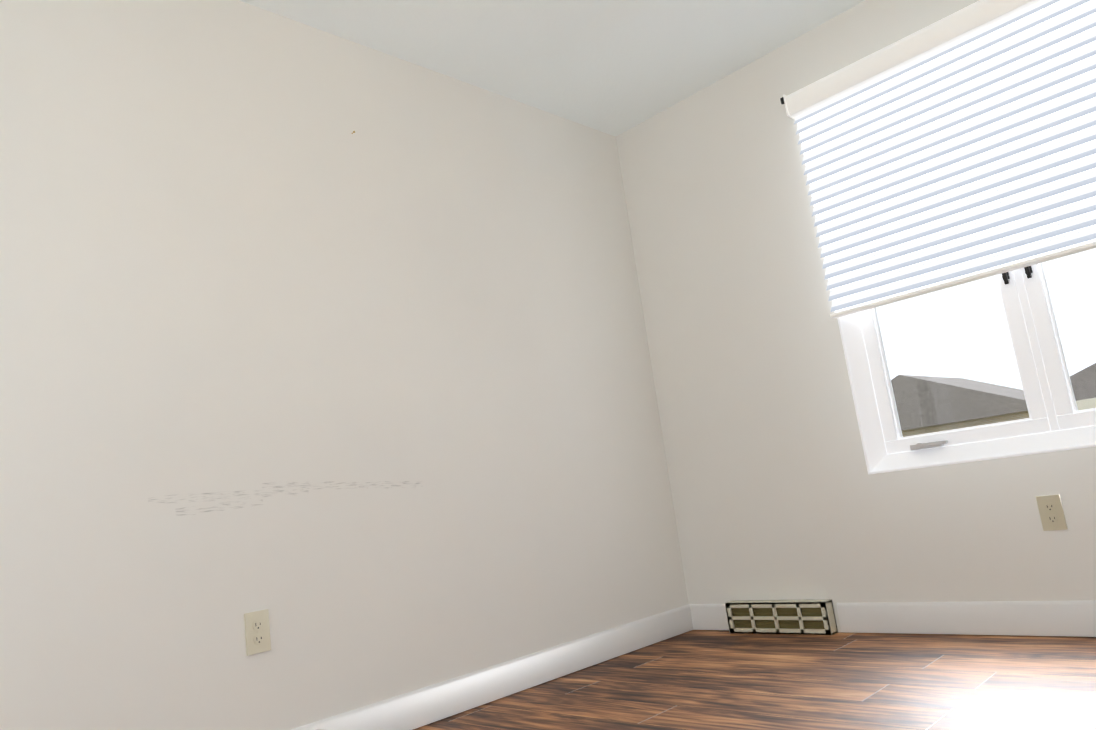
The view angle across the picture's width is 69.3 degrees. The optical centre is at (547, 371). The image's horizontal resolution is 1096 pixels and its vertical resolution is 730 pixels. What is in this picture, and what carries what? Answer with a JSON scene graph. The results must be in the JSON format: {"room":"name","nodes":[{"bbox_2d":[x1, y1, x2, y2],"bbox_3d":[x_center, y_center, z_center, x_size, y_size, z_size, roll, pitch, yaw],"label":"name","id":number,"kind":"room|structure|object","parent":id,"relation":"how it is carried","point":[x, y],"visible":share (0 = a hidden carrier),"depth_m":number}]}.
{"room":"empty bedroom","nodes":[
{"label":"empty bedroom","id":0,"kind":"room"},
{"bbox_2d":[0,0,688,729],"bbox_3d":[-1.083,-0.036,2.395,4.700,2.440,0.200,2,-13,-45],"label":"wall","id":1,"kind":"structure","parent":0,"point":[248,276],"depth_m":2.52},
{"bbox_2d":[244,609,270,655],"bbox_3d":[-0.828,0.744,2.263,0.070,0.115,0.010,2,-13,-45],"label":"outlet","id":2,"kind":"object","parent":1,"relation":"attached to","point":[257,632],"visible":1,"depth_m":2.26},
{"bbox_2d":[150,482,413,509],"bbox_3d":[-0.758,0.372,2.452,0.900,0.079,0.001,2,-13,-45],"label":"scuff marks","id":3,"kind":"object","parent":1,"relation":"attached to","point":[273,487],"depth_m":2.40},
{"bbox_2d":[291,604,692,729],"bbox_3d":[-0.856,1.076,2.131,4.300,0.111,0.013,2,-13,-45],"label":"baseboard","id":4,"kind":"structure","parent":1,"relation":"attached to","point":[415,709],"depth_m":2.83},
{"bbox_2d":[239,0,864,136],"bbox_3d":[-0.094,-1.625,1.464,4.700,0.100,3.520,2,-13,-45],"label":"ceiling","id":5,"kind":"structure","parent":0,"point":[615,68],"depth_m":3.18},
{"bbox_2d":[413,630,1095,729],"bbox_3d":[0.239,0.858,1.045,4.700,0.100,3.520,2,-13,-45],"label":"floor","id":6,"kind":"structure","parent":0,"point":[708,680],"depth_m":2.45},
{"bbox_2d":[616,0,1095,636],"bbox_3d":[1.661,-0.328,2.846,0.200,2.440,3.120,2,-13,-45],"label":"wall","id":7,"kind":"structure","parent":0,"point":[778,492],"depth_m":3.37},
{"bbox_2d":[689,604,728,629],"bbox_3d":[0.732,1.107,3.574,0.013,0.111,0.225,2,-13,-45],"label":"baseboard","id":8,"kind":"structure","parent":7,"relation":"attached to","point":[708,616],"depth_m":3.57},
{"bbox_2d":[725,599,837,634],"bbox_3d":[0.964,1.027,3.314,0.056,0.128,0.472,2,-13,-45],"label":"air vent","id":9,"kind":"object","parent":7,"relation":"in","point":[805,617],"visible":1,"depth_m":3.28},
{"bbox_2d":[780,0,1095,317],"bbox_3d":[1.549,-0.672,2.776,0.076,1.265,1.364,2,-13,-45],"label":"window blind","id":10,"kind":"object","parent":7,"relation":"attached to","point":[955,148],"visible":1,"depth_m":2.86},
{"bbox_2d":[836,600,1095,636],"bbox_3d":[1.990,0.728,2.330,0.013,0.111,2.395,2,-13,-45],"label":"baseboard","id":11,"kind":"structure","parent":7,"relation":"attached to","point":[1055,618],"depth_m":2.80},
{"bbox_2d":[838,249,1095,473],"bbox_3d":[1.673,-0.453,2.843,0.214,1.478,1.288,2,-13,-45],"label":"window","id":12,"kind":"structure","parent":7,"relation":"in","point":[1056,420],"depth_m":2.81},
{"bbox_2d":[910,266,1032,450],"bbox_3d":[1.659,-0.100,2.731,0.052,0.621,0.938,2,-13,-45],"label":"hardware piece","id":13,"kind":"object","parent":12,"relation":"attached to","point":[1005,277],"visible":0.62,"depth_m":2.92},
{"bbox_2d":[1036,494,1067,530],"bbox_3d":[1.681,0.473,2.650,0.010,0.115,0.070,2,-13,-45],"label":"outlet","id":14,"kind":"object","parent":7,"relation":"attached to","point":[1051,512],"visible":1,"depth_m":2.65},
{"label":"outside","id":15,"kind":"structure","parent":0,"visible":0},
{"bbox_3d":[4.882,2.745,7.439,140.000,0.304,140.000,2,-13,-45],"label":"ground","id":16,"kind":"structure","parent":15,"visible":0},
{"bbox_2d":[891,363,1095,436],"bbox_3d":[26.061,1.712,38.137,14.300,6.300,23.700,2,-13,-45],"label":"houses","id":17,"kind":"structure","parent":16,"relation":"on","point":[979,414],"depth_m":36.26}
]}

